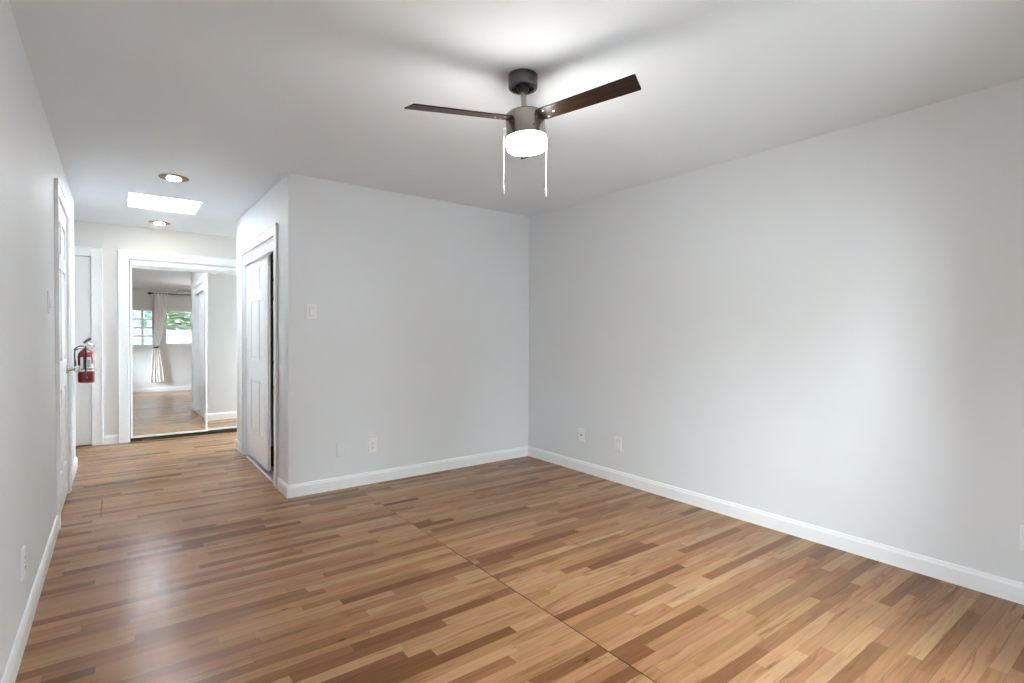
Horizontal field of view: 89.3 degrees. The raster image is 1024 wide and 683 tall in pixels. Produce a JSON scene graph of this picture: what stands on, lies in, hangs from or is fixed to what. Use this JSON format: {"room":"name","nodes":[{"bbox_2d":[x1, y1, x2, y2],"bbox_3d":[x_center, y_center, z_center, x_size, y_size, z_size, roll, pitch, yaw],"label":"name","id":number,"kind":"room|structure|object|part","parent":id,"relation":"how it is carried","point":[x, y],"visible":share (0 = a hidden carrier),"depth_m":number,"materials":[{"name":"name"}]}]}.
{"room":"empty living room","nodes":[
{"label":"empty living room","id":0,"kind":"room"},
{"bbox_2d":[0,0,75,682],"bbox_3d":[-2.009,-0.017,2.040,0.120,2.400,6.520,0,1,-37],"label":"wall","id":1,"kind":"structure","parent":0,"point":[30,162],"depth_m":2.12,"materials":[{"name":"paint"}]},
{"bbox_2d":[21,545,25,580],"bbox_3d":[-1.931,0.875,2.052,0.009,0.118,0.072,0,1,-37],"label":"wall outlet","id":2,"kind":"object","parent":1,"relation":"attached to","point":[23,554],"visible":1,"depth_m":2.03,"materials":[{"name":"plastic"}]},
{"bbox_2d":[1,515,59,682],"bbox_3d":[-1.431,1.148,1.401,0.014,0.095,4.530,0,1,-37],"label":"baseboard","id":3,"kind":"structure","parent":1,"relation":"attached to","point":[14,661],"depth_m":2.13,"materials":[{"name":"paint"}]},
{"bbox_2d":[47,291,50,312],"bbox_3d":[-2.561,-0.219,2.873,0.012,0.118,0.072,0,1,-37],"label":"light switch","id":4,"kind":"object","parent":1,"relation":"attached to","point":[48,292],"visible":1,"depth_m":2.84,"materials":[{"name":"paint"}]},
{"bbox_2d":[54,178,71,528],"bbox_3d":[-3.092,0.073,3.580,0.021,2.165,0.980,0,1,-37],"label":"door frame","id":5,"kind":"structure","parent":1,"relation":"attached to","point":[59,196],"depth_m":3.20,"materials":[{"name":"paint"}]},
{"bbox_2d":[59,203,80,511],"bbox_3d":[-3.078,0.106,3.587,0.117,2.063,0.819,0,1,-37],"label":"door","id":6,"kind":"structure","parent":1,"relation":"in","point":[64,369],"depth_m":3.66,"materials":[{"name":"paint"}]},
{"bbox_3d":[-3.277,0.207,3.877,0.082,0.066,0.066,0,1,-37],"label":"knob","id":7,"kind":"part","parent":6,"relation":"part of","materials":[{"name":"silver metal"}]},
{"bbox_2d":[72,457,77,484],"bbox_3d":[-3.667,1.095,4.336,0.014,0.095,0.890,0,1,-37],"label":"baseboard","id":8,"kind":"structure","parent":1,"relation":"attached to","point":[75,464],"depth_m":4.41,"materials":[{"name":"paint"}]},
{"bbox_2d":[73,338,96,382],"bbox_3d":[-3.748,0.164,4.562,0.125,0.399,0.128,0,1,9],"label":"fire extinguisher","id":9,"kind":"object","parent":1,"relation":"attached to","point":[85,357],"visible":0.93,"depth_m":4.53,"materials":[{"name":"red metal"}]},
{"bbox_2d":[74,220,236,445],"bbox_3d":[-3.561,-0.086,6.363,4.545,2.400,0.120,0,1,-37],"label":"wall","id":10,"kind":"structure","parent":0,"point":[111,238],"depth_m":5.68,"materials":[{"name":"paint"}]},
{"bbox_2d":[74,256,91,445],"bbox_3d":[-4.810,0.103,5.335,0.764,2.015,0.104,0,1,-37],"label":"door","id":11,"kind":"structure","parent":10,"relation":"in","point":[82,264],"depth_m":5.53,"materials":[{"name":"paint"}]},
{"bbox_2d":[74,246,102,445],"bbox_3d":[-4.809,0.060,5.327,0.952,2.125,0.021,0,1,-37],"label":"door frame","id":12,"kind":"structure","parent":10,"relation":"attached to","point":[95,253],"depth_m":5.58,"materials":[{"name":"paint"}]},
{"bbox_2d":[104,435,117,444],"bbox_3d":[-3.526,1.067,6.326,4.545,0.095,0.014,0,1,-37],"label":"baseboard","id":13,"kind":"structure","parent":10,"relation":"attached to","point":[109,439],"depth_m":5.67,"materials":[{"name":"paint"}]},
{"bbox_2d":[118,249,236,442],"bbox_3d":[-3.690,0.050,6.254,1.685,2.130,0.141,0,1,-37],"label":"door frame","id":14,"kind":"structure","parent":10,"relation":"attached to","point":[123,255],"depth_m":5.73,"materials":[{"name":"paint"}]},
{"bbox_2d":[129,261,232,439],"bbox_3d":[-3.757,-0.087,6.340,1.695,2.400,0.040,0,1,-37],"label":"wall","id":15,"kind":"structure","parent":0,"point":[129,261],"depth_m":5.87,"materials":[{"name":"white paint"}]},
{"bbox_2d":[236,221,273,445],"bbox_3d":[-1.914,-0.075,6.163,2.408,2.400,0.120,0,1,-37],"label":"wall","id":16,"kind":"structure","parent":0,"point":[271,254],"depth_m":5.58,"materials":[{"name":"paint"}]},
{"bbox_2d":[237,177,283,480],"bbox_3d":[-2.267,-0.057,4.738,0.120,2.400,1.951,0,1,-37],"label":"wall","id":17,"kind":"structure","parent":0,"point":[268,210],"depth_m":4.12,"materials":[{"name":"paint"}]},
{"bbox_2d":[236,439,239,451],"bbox_3d":[-2.836,1.084,5.383,0.014,0.095,0.278,0,1,-37],"label":"baseboard","id":18,"kind":"structure","parent":17,"relation":"attached to","point":[237,441],"depth_m":5.39,"materials":[{"name":"paint"}]},
{"bbox_2d":[244,239,272,470],"bbox_3d":[-2.261,0.140,4.682,0.052,1.964,1.301,0,1,-37],"label":"door","id":19,"kind":"structure","parent":17,"relation":"in","point":[260,269],"depth_m":4.72,"materials":[{"name":"paint"}]},
{"bbox_2d":[239,223,278,487],"bbox_3d":[-2.246,0.103,4.694,0.141,2.083,1.495,0,1,-37],"label":"door frame","id":20,"kind":"structure","parent":17,"relation":"attached to","point":[272,231],"depth_m":5.13,"materials":[{"name":"paint"}]},
{"bbox_2d":[272,260,273,454],"bbox_3d":[-1.955,0.170,4.393,0.032,1.915,0.463,0,1,-37],"label":"door","id":21,"kind":"structure","parent":17,"relation":"in","point":[272,260],"depth_m":4.56,"materials":[{"name":"paint"}]},
{"bbox_2d":[277,476,287,497],"bbox_3d":[-1.751,1.110,3.959,0.014,0.095,0.292,0,1,-37],"label":"baseboard","id":22,"kind":"structure","parent":17,"relation":"attached to","point":[281,485],"depth_m":3.94,"materials":[{"name":"paint"}]},
{"bbox_2d":[284,173,528,484],"bbox_3d":[-0.730,-0.047,4.608,2.408,2.400,0.120,0,1,-37],"label":"wall","id":23,"kind":"structure","parent":0,"point":[417,343],"depth_m":4.35,"materials":[{"name":"paint"}]},
{"bbox_2d":[306,304,315,319],"bbox_3d":[-1.516,-0.224,3.923,0.072,0.118,0.012,0,1,-37],"label":"light switch","id":24,"kind":"object","parent":23,"relation":"attached to","point":[310,308],"visible":1,"depth_m":3.92,"materials":[{"name":"plastic"}]},
{"bbox_2d":[336,441,345,456],"bbox_3d":[-1.343,0.846,4.077,0.072,0.118,0.008,0,1,-37],"label":"blank plate","id":25,"kind":"object","parent":23,"relation":"attached to","point":[340,446],"visible":1,"depth_m":4.07,"materials":[{"name":"paint"}]},
{"bbox_2d":[368,438,376,452],"bbox_3d":[-1.138,0.848,4.232,0.072,0.118,0.009,0,1,-37],"label":"wall outlet","id":26,"kind":"object","parent":23,"relation":"attached to","point":[372,442],"visible":1,"depth_m":4.23,"materials":[{"name":"plastic"}]},
{"bbox_2d":[287,446,527,498],"bbox_3d":[-0.748,1.107,4.530,2.302,0.095,0.014,0,1,-37],"label":"baseboard","id":27,"kind":"structure","parent":23,"relation":"attached to","point":[324,485],"depth_m":4.36,"materials":[{"name":"paint"}]},
{"bbox_2d":[8,0,1023,236],"bbox_3d":[-1.373,-1.314,3.481,4.785,0.160,8.080,0,1,-37],"label":"ceiling","id":28,"kind":"structure","parent":0,"point":[232,98],"depth_m":2.44,"materials":[{"name":"paint"}]},
{"bbox_2d":[148,221,169,224],"bbox_3d":[-3.781,-1.263,5.564,0.200,0.024,0.200,0,1,-37],"label":"recessed light","id":29,"kind":"object","parent":28,"relation":"in","point":[152,222],"visible":1,"depth_m":5.53,"materials":[{"name":"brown metal"}]},
{"bbox_2d":[126,192,203,214],"bbox_3d":[-3.196,-1.361,4.770,0.557,0.202,0.620,0,1,-37],"label":"window","id":30,"kind":"structure","parent":28,"relation":"attached to","point":[136,200],"depth_m":4.76,"materials":[{"name":"paint"}]},
{"bbox_2d":[158,174,188,181],"bbox_3d":[-2.570,-1.234,3.944,0.200,0.024,0.200,0,1,-37],"label":"recessed light","id":31,"kind":"object","parent":28,"relation":"in","point":[171,177],"visible":1,"depth_m":3.91,"materials":[{"name":"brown metal"}]},
{"bbox_2d":[404,68,640,196],"bbox_3d":[0.038,-0.939,2.287,0.927,0.542,0.959,0,1,-37],"label":"ceiling fan","id":32,"kind":"object","parent":28,"relation":"hanging from","point":[525,125],"visible":1,"depth_m":2.28,"materials":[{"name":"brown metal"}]},
{"bbox_3d":[-0.221,-0.987,2.234,0.467,0.006,0.104,-5,14,-25],"label":"blade","id":33,"kind":"part","parent":32,"relation":"part of","materials":[{"name":"brown wood"}]},
{"bbox_3d":[0.068,-0.899,2.371,0.185,0.064,0.185,-6,3,-37],"label":"lamp shade","id":34,"kind":"part","parent":32,"relation":"part of","materials":[{"name":"white glass"}]},
{"bbox_3d":[0.084,-1.025,2.677,0.104,0.006,0.467,-16,1,5],"label":"blade","id":35,"kind":"part","parent":32,"relation":"part of","materials":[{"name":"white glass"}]},
{"bbox_3d":[0.316,-1.023,2.190,0.467,0.006,0.104,-3,-9,35],"label":"blade","id":36,"kind":"part","parent":32,"relation":"part of","materials":[{"name":"brown wood"}]},
{"bbox_2d":[15,432,1023,682],"bbox_3d":[-1.325,1.192,3.437,4.785,0.050,7.880,0,1,-37],"label":"floor","id":37,"kind":"structure","parent":0,"point":[174,560],"depth_m":2.46,"materials":[{"name":"brown wood"}]},
{"bbox_2d":[131,428,236,441],"bbox_3d":[-3.692,1.100,6.263,1.471,0.030,0.094,0,1,-37],"label":"door track","id":38,"kind":"object","parent":37,"relation":"on","point":[233,429],"visible":0.64,"depth_m":6.10,"materials":[{"name":"silver metal"}]},
{"bbox_2d":[130,260,236,437],"bbox_3d":[-3.680,0.086,6.240,1.471,1.989,0.099,0,0,-37],"label":"door","id":39,"kind":"structure","parent":38,"relation":"on","point":[168,307],"depth_m":6.00,"materials":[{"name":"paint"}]},
{"bbox_2d":[207,271,236,430],"bbox_3d":[-3.413,0.115,6.483,0.753,1.925,0.022,0,1,-37],"label":"door","id":40,"kind":"structure","parent":38,"relation":"on","point":[221,287],"depth_m":6.36,"materials":[{"name":"paint"}]},
{"bbox_2d":[246,455,273,482],"bbox_3d":[-2.220,1.138,4.676,0.110,0.013,1.213,0,1,-37],"label":"door track","id":41,"kind":"object","parent":37,"relation":"on","point":[270,474],"visible":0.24,"depth_m":4.62,"materials":[{"name":"silver metal"}]},
{"bbox_2d":[528,78,1023,582],"bbox_3d":[1.570,-0.019,3.476,0.120,2.400,4.468,0,1,-37],"label":"wall","id":42,"kind":"structure","parent":0,"point":[826,331],"depth_m":3.05,"materials":[{"name":"paint"}]},
{"bbox_2d":[579,428,584,442],"bbox_3d":[0.616,0.838,4.623,0.016,0.118,0.072,0,1,-37],"label":"cable jack","id":43,"kind":"object","parent":42,"relation":"attached to","point":[581,431],"visible":1,"depth_m":4.61,"materials":[{"name":"plastic"}]},
{"bbox_2d":[615,437,621,451],"bbox_3d":[0.875,0.850,4.287,0.012,0.118,0.072,0,1,-37],"label":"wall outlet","id":44,"kind":"object","parent":42,"relation":"attached to","point":[618,441],"visible":1,"depth_m":4.28,"materials":[{"name":"plastic"}]},
{"bbox_2d":[528,446,1023,604],"bbox_3d":[1.475,1.133,3.499,0.014,0.095,4.348,0,1,-37],"label":"baseboard","id":45,"kind":"structure","parent":42,"relation":"attached to","point":[1004,588],"depth_m":3.05,"materials":[{"name":"paint"}]},
{"bbox_2d":[1020,525,1023,550],"bbox_3d":[2.351,0.900,2.350,0.009,0.118,0.072,0,1,-37],"label":"wall outlet","id":46,"kind":"object","parent":42,"relation":"attached to","point":[1021,526],"visible":1,"depth_m":2.37,"materials":[{"name":"plastic"}]}
]}

